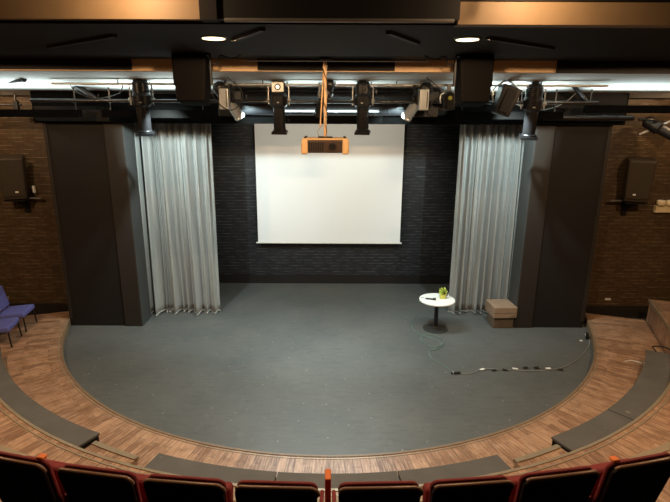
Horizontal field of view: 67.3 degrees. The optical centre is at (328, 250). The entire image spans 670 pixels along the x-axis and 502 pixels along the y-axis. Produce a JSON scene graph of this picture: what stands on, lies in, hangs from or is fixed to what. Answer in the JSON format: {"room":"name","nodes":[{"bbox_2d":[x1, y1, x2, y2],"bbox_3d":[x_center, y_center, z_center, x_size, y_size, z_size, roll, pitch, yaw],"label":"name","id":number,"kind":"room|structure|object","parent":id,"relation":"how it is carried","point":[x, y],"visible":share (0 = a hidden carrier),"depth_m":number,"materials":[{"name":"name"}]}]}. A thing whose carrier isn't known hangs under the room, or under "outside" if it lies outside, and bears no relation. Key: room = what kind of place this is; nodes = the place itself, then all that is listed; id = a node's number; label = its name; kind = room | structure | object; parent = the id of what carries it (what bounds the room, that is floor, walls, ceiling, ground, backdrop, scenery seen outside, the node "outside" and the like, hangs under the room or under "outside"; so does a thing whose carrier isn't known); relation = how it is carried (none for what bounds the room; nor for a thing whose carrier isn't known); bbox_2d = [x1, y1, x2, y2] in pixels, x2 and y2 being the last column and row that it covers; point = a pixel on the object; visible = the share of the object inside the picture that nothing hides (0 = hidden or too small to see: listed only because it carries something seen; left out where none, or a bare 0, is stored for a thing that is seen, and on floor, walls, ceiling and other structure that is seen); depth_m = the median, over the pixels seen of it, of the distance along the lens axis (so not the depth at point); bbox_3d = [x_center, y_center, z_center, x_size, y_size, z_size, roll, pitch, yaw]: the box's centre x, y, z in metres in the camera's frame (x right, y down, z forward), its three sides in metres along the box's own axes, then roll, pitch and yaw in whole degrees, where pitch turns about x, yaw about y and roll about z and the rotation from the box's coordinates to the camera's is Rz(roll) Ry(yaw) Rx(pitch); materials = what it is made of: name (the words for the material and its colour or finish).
{"room":"auditorium","nodes":[
{"label":"auditorium","id":0,"kind":"room"},
{"bbox_2d":[0,96,67,302],"bbox_3d":[-6.571,-1.014,10.302,2.850,4.900,0.200,0,15,0],"label":"wall","id":1,"kind":"structure","parent":0,"point":[31,268],"depth_m":10.36,"materials":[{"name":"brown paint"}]},
{"bbox_2d":[0,154,41,212],"bbox_3d":[-6.046,-1.271,9.784,0.662,1.172,0.663,0,15,0],"label":"wall speaker","id":2,"kind":"object","parent":1,"relation":"attached to","point":[13,176],"visible":1,"depth_m":9.60,"materials":[{"name":"plastic"}]},
{"bbox_2d":[0,160,25,196],"bbox_3d":[-6.031,-1.379,9.552,0.420,0.695,0.109,-6,17,-23],"label":"grille","id":3,"kind":"object","parent":2,"relation":"attached to","point":[12,174],"depth_m":9.56,"materials":[{"name":"fabric"}]},
{"bbox_2d":[9,303,68,314],"bbox_3d":[-6.540,1.250,10.798,2.730,0.270,0.030,0,15,0],"label":"baseboard","id":4,"kind":"structure","parent":1,"relation":"attached to","point":[40,308],"depth_m":10.77,"materials":[{"name":"black wood"}]},
{"bbox_2d":[46,123,124,325],"bbox_3d":[-4.712,-0.763,9.979,1.110,4.600,0.550,0,15,0],"label":"wall","id":5,"kind":"structure","parent":0,"point":[78,154],"depth_m":9.75,"materials":[{"name":"black paint"}]},
{"bbox_2d":[42,123,72,318],"bbox_3d":[-5.248,-0.519,9.759,0.060,3.960,0.025,0,15,0],"label":"trim","id":6,"kind":"structure","parent":5,"relation":"attached to","point":[44,124],"depth_m":9.72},
{"bbox_2d":[133,123,219,315],"bbox_3d":[-3.354,-0.810,10.384,2.081,4.500,0.395,0,15,-2],"label":"stage curtain","id":7,"kind":"object","parent":5,"relation":"hanging from","point":[175,164],"visible":0.72,"depth_m":10.45,"materials":[{"name":"grey fabric"}]},
{"bbox_2d":[58,312,598,459],"bbox_3d":[-0.009,1.976,8.462,10.973,0.147,4.717,0,15,0],"label":"trim","id":8,"kind":"structure","parent":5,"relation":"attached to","point":[587,323],"depth_m":6.78,"materials":[{"name":"brown wood"}]},
{"bbox_2d":[0,296,669,491],"bbox_3d":[-0.007,1.685,7.608,13.068,0.058,5.450,0,15,0],"label":"trim","id":9,"kind":"structure","parent":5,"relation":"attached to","point":[651,303],"depth_m":5.67,"materials":[{"name":"wood"}]},
{"bbox_2d":[0,299,669,495],"bbox_3d":[-0.007,1.674,7.558,13.187,0.006,5.486,0,15,0],"label":"trim","id":10,"kind":"structure","parent":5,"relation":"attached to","point":[668,398],"depth_m":5.62,"materials":[{"name":"wood"}]},
{"bbox_2d":[103,123,142,325],"bbox_3d":[-3.982,-0.745,9.926,0.350,4.600,0.500,0,15,0],"label":"wall","id":11,"kind":"structure","parent":0,"point":[113,132],"depth_m":9.71,"materials":[{"name":"black paint"}]},
{"bbox_2d":[122,123,150,325],"bbox_3d":[-3.802,-0.746,9.931,0.010,4.600,0.490,0,15,0],"label":"trim","id":12,"kind":"structure","parent":11,"relation":"attached to","point":[128,132],"depth_m":9.96,"materials":[{"name":"black paint"}]},
{"bbox_2d":[30,90,629,124],"bbox_3d":[0.012,-2.647,9.115,10.700,0.670,0.180,0,15,0],"label":"lintel","id":13,"kind":"object","parent":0,"point":[449,118],"visible":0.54,"depth_m":9.08,"materials":[{"name":"black fabric"}]},
{"bbox_2d":[34,106,109,120],"bbox_3d":[-4.629,-2.471,9.057,1.320,0.260,0.035,0,15,0],"label":"wall","id":14,"kind":"structure","parent":13,"relation":"attached to","point":[89,113],"depth_m":9.04,"materials":[{"name":"black paint"}]},
{"bbox_2d":[543,92,627,120],"bbox_3d":[4.591,-2.614,9.007,1.440,0.560,0.035,0,15,0],"label":"wall","id":15,"kind":"structure","parent":13,"relation":"attached to","point":[604,98],"depth_m":8.97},
{"bbox_2d":[537,89,563,119],"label":"work light","id":16,"kind":"object","parent":15,"relation":"hanging from","point":[554,115],"depth_m":8.60,"materials":[{"name":"black metal"}]},
{"bbox_2d":[563,113,634,120],"bbox_3d":[4.660,-2.374,8.862,1.400,0.145,0.090,0,15,0],"label":"pipe","id":17,"kind":"object","parent":15,"relation":"attached to","point":[603,117],"visible":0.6,"depth_m":8.83,"materials":[{"name":"black metal"}]},
{"bbox_2d":[0,311,663,476],"bbox_3d":[-0.009,2.123,7.937,13.022,0.139,5.805,0,15,0],"label":"floor","id":18,"kind":"structure","parent":0,"point":[33,363],"depth_m":7.12,"materials":[{"name":"brown wood"}]},
{"bbox_2d":[0,317,22,347],"bbox_3d":[-6.020,1.292,9.094,0.598,0.809,0.508,-3,16,-12],"label":"folding chair","id":19,"kind":"object","parent":18,"relation":"on","point":[6,324],"visible":1,"depth_m":9.08,"materials":[{"name":"fabric"}]},
{"bbox_2d":[0,286,37,331],"bbox_3d":[-6.130,1.112,9.754,0.598,0.809,0.508,-2,15,-8],"label":"folding chair","id":20,"kind":"object","parent":18,"relation":"on","point":[19,311],"visible":0.79,"depth_m":9.72,"materials":[{"name":"fabric"}]},
{"bbox_2d":[0,347,99,448],"bbox_3d":[-4.399,2.120,7.165,3.775,0.231,0.640,13,20,39],"label":"bench","id":21,"kind":"object","parent":18,"relation":"on","point":[11,394],"visible":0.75,"depth_m":6.58,"materials":[{"name":"black carpet"}]},
{"bbox_2d":[85,441,138,465],"bbox_3d":[-2.602,2.493,5.830,0.722,0.227,0.392,7,17,23],"label":"step","id":22,"kind":"structure","parent":18,"relation":"on","point":[97,447],"depth_m":5.89,"materials":[{"name":"brown wood"}]},
{"bbox_2d":[145,453,276,482],"bbox_3d":[-1.341,2.585,5.503,1.560,0.231,0.544,4,16,12],"label":"bench","id":23,"kind":"object","parent":18,"relation":"on","point":[161,462],"visible":0.42,"depth_m":5.59,"materials":[{"name":"grey fabric"}]},
{"bbox_2d":[276,471,399,487],"bbox_3d":[0.101,2.629,5.367,1.425,0.231,0.548,0,15,0],"label":"bench","id":24,"kind":"object","parent":18,"relation":"on","point":[318,479],"visible":0.42,"depth_m":5.49,"materials":[{"name":"black carpet"}]},
{"bbox_2d":[398,455,510,483],"bbox_3d":[1.425,2.592,5.522,1.335,0.231,0.530,-3,16,-13],"label":"bench","id":25,"kind":"object","parent":18,"relation":"on","point":[491,464],"visible":0.39,"depth_m":5.61,"materials":[{"name":"grey fabric"}]},
{"bbox_2d":[513,444,567,467],"bbox_3d":[2.520,2.523,5.804,0.722,0.227,0.392,-6,17,-23],"label":"step","id":26,"kind":"structure","parent":18,"relation":"on","point":[553,451],"depth_m":5.87,"materials":[{"name":"brown wood"}]},
{"bbox_2d":[551,409,632,451],"bbox_3d":[3.394,2.383,6.325,1.278,0.231,0.511,-9,18,-30],"label":"bench","id":27,"kind":"object","parent":18,"relation":"on","point":[607,422],"visible":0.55,"depth_m":6.31,"materials":[{"name":"grey fabric"}]},
{"bbox_2d":[608,350,669,419],"bbox_3d":[4.776,2.061,7.534,0.535,0.231,2.571,13,20,40],"label":"bench","id":28,"kind":"object","parent":18,"relation":"on","point":[654,378],"visible":0.77,"depth_m":7.34,"materials":[{"name":"black carpet"}]},
{"bbox_2d":[0,20,669,60],"bbox_3d":[0.011,-2.411,5.822,16.000,0.200,3.300,0,15,0],"label":"ceiling","id":29,"kind":"structure","parent":0,"point":[18,38],"depth_m":5.20,"materials":[{"name":"paint"}]},
{"bbox_2d":[171,53,240,105],"bbox_3d":[-1.540,-2.184,6.431,0.867,0.627,0.444,0,15,0],"label":"speaker","id":30,"kind":"object","parent":29,"relation":"hanging from","point":[192,72],"visible":1,"depth_m":6.25},
{"bbox_2d":[200,35,226,40],"bbox_3d":[-1.141,-2.104,4.973,0.270,0.016,0.270,0,15,0],"label":"recessed light","id":31,"kind":"object","parent":29,"relation":"in","point":[205,37],"visible":1,"depth_m":4.92,"materials":[{"name":"white plastic"}]},
{"bbox_2d":[0,59,594,73],"bbox_3d":[0.011,-2.593,7.057,16.000,0.155,0.140,0,15,0],"label":"ceiling","id":32,"kind":"structure","parent":29,"relation":"attached to","point":[138,65],"depth_m":6.99,"materials":[{"name":"beige paint"}]},
{"bbox_2d":[0,58,131,69],"bbox_3d":[-5.364,-2.598,6.969,5.250,0.145,0.040,0,15,0],"label":"trim","id":33,"kind":"structure","parent":32,"relation":"attached to","point":[5,63],"depth_m":6.95,"materials":[{"name":"paint"}]},
{"bbox_2d":[257,59,394,70],"bbox_3d":[-0.039,-2.575,6.969,1.900,0.145,0.040,0,15,0],"label":"trim","id":34,"kind":"structure","parent":32,"relation":"attached to","point":[262,65],"depth_m":6.95,"materials":[{"name":"paint"}]},
{"bbox_2d":[556,60,669,73],"bbox_3d":[5.586,-2.541,6.971,4.850,0.165,0.040,0,15,0],"label":"trim","id":35,"kind":"structure","parent":32,"relation":"attached to","point":[563,66],"depth_m":6.95,"materials":[{"name":"paint"}]},
{"bbox_2d":[317,57,331,137],"bbox_3d":[-0.057,-2.074,6.843,0.212,1.043,0.166,0,15,0],"label":"pole","id":36,"kind":"object","parent":29,"relation":"hanging from","point":[324,75],"visible":1,"depth_m":6.83,"materials":[{"name":"orange metal"}]},
{"bbox_2d":[301,136,348,154],"bbox_3d":[-0.053,-1.482,7.027,0.650,0.235,0.440,0,15,0],"label":"projector","id":37,"kind":"object","parent":36,"relation":"hanging from","point":[308,144],"visible":1,"depth_m":6.83,"materials":[{"name":"orange plastic"}]},
{"bbox_2d":[309,143,322,150],"bbox_3d":[-0.176,-1.418,6.836,0.195,0.110,0.008,0,15,0],"label":"vent","id":38,"kind":"object","parent":37,"relation":"attached to","point":[312,146],"depth_m":6.84,"materials":[{"name":"black paint"}]},
{"bbox_2d":[247,60,427,61],"bbox_3d":[0.111,-2.522,6.672,2.400,0.020,0.020,0,15,0],"label":"ceiling pipe","id":39,"kind":"object","parent":29,"relation":"attached to","point":[247,60],"visible":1,"depth_m":6.66,"materials":[{"name":"grey metal"}]},
{"bbox_2d":[425,55,494,106],"bbox_3d":[1.639,-2.171,6.431,0.867,0.627,0.444,0,15,0],"label":"speaker","id":40,"kind":"object","parent":29,"relation":"hanging from","point":[472,74],"visible":1,"depth_m":6.25},
{"bbox_2d":[454,36,480,41],"bbox_3d":[1.369,-2.094,4.973,0.270,0.016,0.270,0,15,0],"label":"recessed light","id":41,"kind":"object","parent":29,"relation":"in","point":[467,38],"visible":1,"depth_m":4.93,"materials":[{"name":"white glass"}]},
{"bbox_2d":[454,1,669,27],"bbox_3d":[4.539,-1.968,4.216,6.940,0.175,0.140,0,15,0],"label":"ceiling","id":42,"kind":"structure","parent":29,"relation":"attached to","point":[472,13],"depth_m":4.15,"materials":[{"name":"beige paint"}]},
{"bbox_2d":[461,0,669,1],"bbox_3d":[4.539,-2.107,4.168,6.940,0.120,0.160,0,15,0],"label":"cap","id":43,"kind":"object","parent":42,"relation":"attached to","point":[461,0],"visible":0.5,"depth_m":4.11,"materials":[{"name":"paint"}]},
{"bbox_2d":[0,71,669,97],"bbox_3d":[0.012,-2.799,8.431,16.000,0.340,1.940,0,15,0],"label":"ceiling","id":44,"kind":"structure","parent":0,"point":[637,85],"depth_m":8.10,"materials":[{"name":"white paint"}]},
{"bbox_2d":[0,93,21,108],"bbox_3d":[-5.863,-2.734,9.212,0.450,0.317,0.080,0,15,0],"label":"clamp","id":45,"kind":"object","parent":44,"relation":"hanging from","point":[16,105],"visible":0.79,"depth_m":9.20,"materials":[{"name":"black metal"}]},
{"bbox_2d":[0,87,81,116],"bbox_3d":[-5.189,-2.553,8.626,1.800,0.500,0.165,0,15,0],"label":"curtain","id":46,"kind":"object","parent":44,"relation":"hanging from","point":[3,112],"visible":1,"depth_m":8.60,"materials":[{"name":"black metal"}]},
{"bbox_2d":[72,86,99,98],"bbox_3d":[-4.238,-2.771,8.682,0.505,0.401,0.100,-7,17,-26],"label":"brace","id":47,"kind":"object","parent":44,"relation":"attached to","point":[83,90],"visible":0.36,"depth_m":8.68,"materials":[{"name":"black metal"}]},
{"bbox_2d":[101,87,136,117],"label":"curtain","id":48,"kind":"object","parent":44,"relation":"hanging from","point":[110,113],"depth_m":8.60,"materials":[{"name":"black metal"}]},
{"bbox_2d":[150,106,208,117],"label":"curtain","id":49,"kind":"object","parent":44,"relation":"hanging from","point":[202,113],"depth_m":8.60,"materials":[{"name":"black metal"}]},
{"bbox_2d":[30,94,598,104],"bbox_3d":[-0.239,-2.485,8.237,9.300,0.126,0.052,0,15,0],"label":"bar","id":50,"kind":"object","parent":44,"relation":"hanging from","point":[382,101],"visible":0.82,"depth_m":8.22,"materials":[{"name":"black metal"}]},
{"bbox_2d":[285,115,356,123],"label":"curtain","id":51,"kind":"object","parent":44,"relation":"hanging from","point":[288,118],"depth_m":8.59,"materials":[{"name":"black metal"}]},
{"bbox_2d":[51,79,608,86],"bbox_3d":[0.012,-2.724,8.120,9.000,0.120,0.040,0,15,0],"label":"bar","id":52,"kind":"object","parent":44,"relation":"hanging from","point":[52,83],"visible":0.59,"depth_m":8.12,"materials":[{"name":"grey metal"}]},
{"bbox_2d":[128,79,154,135],"bbox_3d":[-3.066,-2.390,8.289,0.418,0.966,0.414,0,15,0],"label":"spotlight","id":53,"kind":"object","parent":52,"relation":"hanging from","point":[141,98],"visible":0.9,"depth_m":8.20,"materials":[{"name":"black metal"}]},
{"bbox_2d":[213,80,244,120],"bbox_3d":[-1.639,-2.512,8.272,0.574,0.722,0.334,-11,19,-36],"label":"spotlight","id":54,"kind":"object","parent":52,"relation":"hanging from","point":[237,113],"visible":0.66,"depth_m":8.22,"materials":[{"name":"black metal"}]},
{"bbox_2d":[219,85,230,108],"bbox_3d":[-1.673,-2.458,8.057,0.150,0.365,0.125,2,15,6],"label":"box","id":55,"kind":"object","parent":54,"relation":"attached to","point":[224,92],"visible":0.94,"depth_m":8.01,"materials":[{"name":"metal"}]},
{"bbox_2d":[267,80,290,134],"bbox_3d":[-0.823,-2.382,8.268,0.391,0.910,0.356,0,15,0],"label":"spotlight","id":56,"kind":"object","parent":52,"relation":"hanging from","point":[278,99],"visible":0.94,"depth_m":8.19,"materials":[{"name":"black metal"}]},
{"bbox_2d":[313,80,335,117],"bbox_3d":[-0.091,-2.548,8.241,0.444,0.727,0.302,9,18,30],"label":"spotlight","id":57,"kind":"object","parent":52,"relation":"hanging from","point":[331,85],"visible":0.68,"depth_m":8.14,"materials":[{"name":"black metal"}]},
{"bbox_2d":[351,80,374,134],"bbox_3d":[0.554,-2.379,8.279,0.394,0.911,0.379,0,15,0],"label":"spotlight","id":58,"kind":"object","parent":52,"relation":"hanging from","point":[363,100],"visible":0.94,"depth_m":8.19,"materials":[{"name":"black metal"}]},
{"bbox_2d":[402,81,432,121],"bbox_3d":[1.439,-2.498,8.271,0.572,0.722,0.333,11,19,36],"label":"spotlight","id":59,"kind":"object","parent":52,"relation":"hanging from","point":[411,109],"visible":0.72,"depth_m":8.21,"materials":[{"name":"black metal"}]},
{"bbox_2d":[417,86,428,109],"bbox_3d":[1.512,-2.444,8.057,0.150,0.365,0.125,-1,15,-6],"label":"box","id":60,"kind":"object","parent":59,"relation":"attached to","point":[423,94],"visible":1,"depth_m":8.01,"materials":[{"name":"metal"}]},
{"bbox_2d":[439,84,454,110],"bbox_3d":[1.931,-2.474,8.107,0.290,0.414,0.248,0,15,0],"label":"light","id":61,"kind":"object","parent":52,"relation":"hanging from","point":[447,100],"visible":0.83,"depth_m":8.06,"materials":[{"name":"black metal"}]},
{"bbox_2d":[491,80,521,116],"bbox_3d":[2.851,-2.509,8.118,0.448,0.673,0.288,0,15,0],"label":"light","id":62,"kind":"object","parent":52,"relation":"hanging from","point":[506,97],"visible":0.94,"depth_m":8.03,"materials":[{"name":"black metal"}]},
{"bbox_2d":[519,82,546,139],"bbox_3d":[3.342,-2.317,8.320,0.417,0.948,0.457,0,15,0],"label":"spotlight","id":63,"kind":"object","parent":52,"relation":"hanging from","point":[533,99],"visible":0.99,"depth_m":8.20,"materials":[{"name":"black metal"}]},
{"bbox_2d":[218,88,445,116],"bbox_3d":[0.061,-2.584,8.765,3.900,0.472,0.447,0,15,0],"label":"air duct","id":64,"kind":"object","parent":44,"relation":"hanging from","point":[334,109],"visible":0.54,"depth_m":8.59,"materials":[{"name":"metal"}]},
{"bbox_2d":[369,114,381,123],"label":"work light","id":65,"kind":"object","parent":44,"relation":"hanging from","point":[375,119],"depth_m":8.59,"materials":[{"name":"black metal"}]},
{"bbox_2d":[456,107,524,118],"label":"beam","id":66,"kind":"structure","parent":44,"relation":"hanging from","point":[462,114],"depth_m":8.60,"materials":[{"name":"black metal"}]},
{"bbox_2d":[572,87,587,100],"bbox_3d":[4.262,-2.729,8.606,0.524,0.375,0.100,-9,18,-31],"label":"brace","id":67,"kind":"object","parent":44,"relation":"attached to","point":[577,90],"visible":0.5,"depth_m":8.61,"materials":[{"name":"black metal"}]},
{"bbox_2d":[583,90,669,112],"bbox_3d":[5.311,-2.560,8.611,1.800,0.390,0.165,0,15,0],"label":"beam","id":68,"kind":"structure","parent":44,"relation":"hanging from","point":[589,108],"depth_m":8.57,"materials":[{"name":"black metal"}]},
{"bbox_2d":[0,299,669,497],"bbox_3d":[-0.009,2.066,7.269,14.657,0.599,6.285,0,15,0],"label":"floor","id":69,"kind":"structure","parent":0,"point":[655,432],"depth_m":5.73,"materials":[{"name":"brown wood"}]},
{"bbox_2d":[0,450,669,501],"bbox_3d":[-0.009,2.059,6.065,15.124,1.244,5.466,0,15,0],"label":"floor","id":70,"kind":"structure","parent":0,"point":[664,496],"depth_m":4.07,"materials":[{"name":"brown wood"}]},
{"bbox_2d":[0,451,69,501],"bbox_3d":[-1.933,1.657,3.366,0.522,0.915,0.401,4,16,13],"label":"seat","id":71,"kind":"object","parent":70,"relation":"on","point":[23,478],"visible":0.83,"depth_m":3.14,"materials":[{"name":"red fabric"}]},
{"bbox_2d":[30,456,69,501],"bbox_3d":[-1.919,1.641,3.418,0.420,0.440,0.100,4,6,13],"label":"armrest","id":72,"kind":"object","parent":71,"relation":"on","point":[55,465],"depth_m":3.33,"materials":[{"name":"red fabric"}]},
{"bbox_2d":[57,463,149,501],"bbox_3d":[-1.372,1.692,3.254,0.522,0.910,0.401,3,15,9],"label":"seat","id":73,"kind":"object","parent":70,"relation":"on","point":[81,483],"visible":0.94,"depth_m":3.01,"materials":[{"name":"red fabric"}]},
{"bbox_2d":[134,473,149,501],"bbox_3d":[-1.363,1.674,3.306,0.420,0.440,0.100,3,5,9],"label":"armrest","id":74,"kind":"object","parent":73,"relation":"on","point":[140,477],"depth_m":3.22,"materials":[{"name":"red fabric"}]},
{"bbox_2d":[143,473,232,501],"bbox_3d":[-0.833,1.714,3.183,0.522,0.910,0.401,2,15,6],"label":"seat","id":75,"kind":"object","parent":70,"relation":"on","point":[157,487],"visible":0.94,"depth_m":2.92,"materials":[{"name":"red fabric"}]},
{"bbox_2d":[224,481,232,501],"bbox_3d":[-0.827,1.696,3.236,0.420,0.440,0.100,2,5,6],"label":"armrest","id":76,"kind":"object","parent":75,"relation":"on","point":[229,486],"depth_m":3.18,"materials":[{"name":"red fabric"}]},
{"bbox_2d":[235,480,323,501],"bbox_3d":[-0.300,1.726,3.148,0.522,0.910,0.401,1,15,2],"label":"seat","id":77,"kind":"object","parent":70,"relation":"on","point":[245,490],"visible":1,"depth_m":2.88,"materials":[{"name":"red fabric"}]},
{"bbox_2d":[0,442,669,501],"bbox_3d":[-0.006,1.382,6.248,13.817,0.046,4.773,0,15,0],"label":"trim","id":78,"kind":"structure","parent":70,"relation":"attached to","point":[665,447],"depth_m":4.55,"materials":[{"name":"wood"}]},
{"bbox_2d":[332,481,423,501],"bbox_3d":[0.285,1.728,3.148,0.522,0.910,0.401,0,15,-2],"label":"seat","id":79,"kind":"object","parent":70,"relation":"on","point":[366,491],"visible":1,"depth_m":2.88,"materials":[{"name":"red fabric"}]},
{"bbox_2d":[423,475,513,501],"bbox_3d":[0.818,1.721,3.183,0.522,0.910,0.401,-1,15,-6],"label":"seat","id":80,"kind":"object","parent":70,"relation":"on","point":[496,488],"visible":0.97,"depth_m":2.92,"materials":[{"name":"red fabric"}]},
{"bbox_2d":[423,482,430,501],"bbox_3d":[0.813,1.703,3.236,0.420,0.440,0.100,-1,5,-6],"label":"seat cushion","id":81,"kind":"object","parent":80,"relation":"on","point":[426,486],"depth_m":3.18,"materials":[{"name":"red fabric"}]},
{"bbox_2d":[506,465,599,501],"bbox_3d":[1.357,1.704,3.254,0.522,0.910,0.401,-2,15,-9],"label":"seat","id":82,"kind":"object","parent":70,"relation":"on","point":[572,484],"visible":0.87,"depth_m":3.01,"materials":[{"name":"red fabric"}]},
{"bbox_2d":[506,474,522,501],"bbox_3d":[1.348,1.686,3.306,0.420,0.440,0.100,-2,5,-9],"label":"seat cushion","id":83,"kind":"object","parent":82,"relation":"on","point":[515,478],"depth_m":3.22,"materials":[{"name":"red fabric"}]},
{"bbox_2d":[587,452,669,501],"bbox_3d":[1.918,1.674,3.366,0.522,0.915,0.401,-3,16,-13],"label":"seat","id":84,"kind":"object","parent":70,"relation":"on","point":[643,478],"visible":0.88,"depth_m":3.14,"materials":[{"name":"red fabric"}]},
{"bbox_2d":[587,458,629,501],"bbox_3d":[1.905,1.658,3.418,0.420,0.440,0.100,-3,6,-13],"label":"seat cushion","id":85,"kind":"object","parent":84,"relation":"on","point":[600,467],"depth_m":3.34,"materials":[{"name":"red fabric"}]},
{"bbox_2d":[211,124,459,274],"bbox_3d":[0.007,-1.562,12.425,10.400,4.900,0.200,0,15,0],"label":"wall","id":86,"kind":"structure","parent":0,"point":[431,151],"depth_m":12.56,"materials":[{"name":"black brick"}]},
{"bbox_2d":[219,274,449,283],"bbox_3d":[-0.003,0.721,12.926,10.400,0.230,0.030,0,15,0],"label":"baseboard","id":87,"kind":"structure","parent":86,"relation":"attached to","point":[223,278],"depth_m":12.91,"materials":[{"name":"black paint"}]},
{"bbox_2d":[26,283,646,454],"bbox_3d":[-0.013,3.048,5.181,16.000,0.200,16.800,0,15,0],"label":"floor","id":88,"kind":"structure","parent":0,"point":[290,368],"depth_m":8.60,"materials":[{"name":"carpet"}]},
{"bbox_2d":[411,297,451,370],"bbox_3d":[2.012,1.482,9.363,0.461,0.656,2.052,-1,15,-5],"label":"coiled cable","id":89,"kind":"object","parent":88,"relation":"on","point":[421,297],"visible":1,"depth_m":9.69,"materials":[{"name":"black rubber"}]},
{"bbox_2d":[419,293,454,333],"bbox_3d":[2.164,1.270,10.156,0.710,0.640,0.710,0,15,0],"label":"side table","id":90,"kind":"object","parent":88,"relation":"on","point":[435,328],"visible":0.93,"depth_m":10.10,"materials":[{"name":"white laminate"}]},
{"bbox_2d":[448,125,524,313],"bbox_3d":[3.499,-0.809,10.490,1.811,4.500,0.351,0,15,-1],"label":"stage curtain","id":91,"kind":"object","parent":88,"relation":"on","point":[490,157],"visible":0.61,"depth_m":10.51,"materials":[{"name":"grey fabric"}]},
{"bbox_2d":[485,299,516,327],"bbox_3d":[3.541,1.300,10.391,0.475,0.470,0.498,-1,15,-3],"label":"wooden box","id":92,"kind":"object","parent":88,"relation":"on","point":[501,313],"visible":1,"depth_m":10.24,"materials":[{"name":"brown wood"}]},
{"bbox_2d":[461,339,589,373],"bbox_3d":[3.635,1.930,8.777,3.080,0.104,0.544,-6,16,-22],"label":"cable","id":93,"kind":"object","parent":88,"relation":"on","point":[589,339],"visible":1,"depth_m":8.59,"materials":[{"name":"black rubber"}]},
{"bbox_2d":[515,125,555,327],"bbox_3d":[3.988,-0.711,9.926,0.350,4.600,0.500,0,15,0],"label":"wall","id":94,"kind":"structure","parent":0,"point":[543,149],"depth_m":9.72,"materials":[{"name":"black paint"}]},
{"bbox_2d":[508,125,536,327],"bbox_3d":[3.808,-0.713,9.931,0.010,4.600,0.490,0,15,0],"label":"trim","id":95,"kind":"structure","parent":94,"relation":"attached to","point":[528,153],"depth_m":9.94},
{"bbox_2d":[532,125,608,327],"bbox_3d":[4.683,-0.722,9.979,1.040,4.600,0.550,0,15,0],"label":"wall","id":96,"kind":"structure","parent":0,"point":[578,150],"depth_m":9.75,"materials":[{"name":"black paint"}]},
{"bbox_2d":[580,125,612,321],"bbox_3d":[5.177,-0.473,9.759,0.070,3.960,0.025,0,15,0],"label":"trim","id":97,"kind":"structure","parent":96,"relation":"attached to","point":[610,127],"depth_m":9.71,"materials":[{"name":"black paint"}]},
{"bbox_2d":[586,98,669,305],"bbox_3d":[6.579,-0.957,10.302,2.850,4.900,0.200,0,15,0],"label":"wall","id":98,"kind":"structure","parent":0,"point":[631,264],"depth_m":10.35,"materials":[{"name":"brown brick"}]},
{"bbox_2d":[585,306,648,317],"bbox_3d":[6.529,1.307,10.798,2.730,0.270,0.030,0,15,0],"label":"baseboard","id":99,"kind":"structure","parent":98,"relation":"attached to","point":[617,311],"depth_m":10.78,"materials":[{"name":"black wood"}]},
{"bbox_2d":[610,157,656,214],"bbox_3d":[5.917,-1.219,9.784,0.662,1.172,0.663,0,15,0],"label":"wall speaker","id":100,"kind":"object","parent":98,"relation":"attached to","point":[640,171],"visible":1,"depth_m":9.59,"materials":[{"name":"plastic"}]},
{"bbox_2d":[626,162,655,199],"bbox_3d":[5.902,-1.327,9.552,0.420,0.695,0.109,7,17,23],"label":"grille","id":101,"kind":"object","parent":100,"relation":"attached to","point":[640,175],"depth_m":9.55,"materials":[{"name":"fabric"}]},
{"bbox_2d":[653,200,669,212],"bbox_3d":[6.744,-0.894,10.107,0.360,0.262,0.210,0,15,0],"label":"emergency light","id":102,"kind":"object","parent":98,"relation":"attached to","point":[662,206],"visible":1,"depth_m":10.12,"materials":[{"name":"beige plastic"}]},
{"bbox_2d":[638,116,669,139],"bbox_3d":[6.064,-2.250,9.254,0.640,0.458,0.487,13,20,38],"label":"wall spotlight","id":103,"kind":"object","parent":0,"point":[655,126],"visible":1,"depth_m":9.26,"materials":[{"name":"black metal"}]},
{"bbox_3d":[0.005,-1.110,-0.146,16.000,0.180,8.900,0,15,0],"label":"ceiling","id":104,"kind":"structure","parent":0,"visible":0},
{"bbox_2d":[0,0,200,20],"bbox_3d":[-4.501,-2.080,4.197,6.980,0.265,0.140,0,15,0],"label":"ceiling","id":105,"kind":"structure","parent":104,"relation":"attached to","point":[91,10],"depth_m":4.15,"materials":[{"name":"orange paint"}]},
{"bbox_2d":[217,0,460,22],"bbox_3d":[0.029,-2.051,4.173,2.080,0.270,0.190,0,15,0],"label":"ceiling","id":106,"kind":"structure","parent":104,"relation":"attached to","point":[368,9],"depth_m":4.10,"materials":[{"name":"black paint"}]},
{"bbox_2d":[199,0,220,22],"bbox_3d":[-0.981,-2.039,4.131,0.140,0.280,0.160,0,15,0],"label":"trim","id":107,"kind":"structure","parent":106,"relation":"attached to","point":[207,8],"depth_m":4.08,"materials":[{"name":"paint"}]},
{"bbox_2d":[224,18,454,22],"bbox_3d":[0.083,-1.858,4.055,1.850,0.032,0.032,0,15,0],"label":"ceiling pipe","id":108,"kind":"object","parent":106,"relation":"attached to","point":[297,20],"visible":1,"depth_m":4.04,"materials":[{"name":"grey metal"}]},
{"bbox_3d":[0.015,-3.388,9.649,16.000,0.120,4.600,0,15,0],"label":"ceiling","id":109,"kind":"structure","parent":0,"visible":0},
{"bbox_2d":[253,124,405,243],"bbox_3d":[0.009,-2.019,12.052,3.800,3.780,0.280,0,15,0],"label":"projection screen","id":110,"kind":"object","parent":109,"relation":"hanging from","point":[355,197],"visible":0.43,"depth_m":12.12,"materials":[{"name":"fabric"}]},
{"bbox_3d":[-0.010,2.212,5.501,16.804,1.244,6.097,0,15,0],"label":"floor","id":111,"kind":"structure","parent":0,"visible":0},
{"bbox_2d":[325,469,330,501],"bbox_3d":[-0.008,1.762,3.194,0.038,0.820,0.220,0,15,0],"label":"post","id":112,"kind":"object","parent":111,"relation":"on","point":[327,471],"visible":1,"depth_m":3.06,"materials":[{"name":"red fabric"}]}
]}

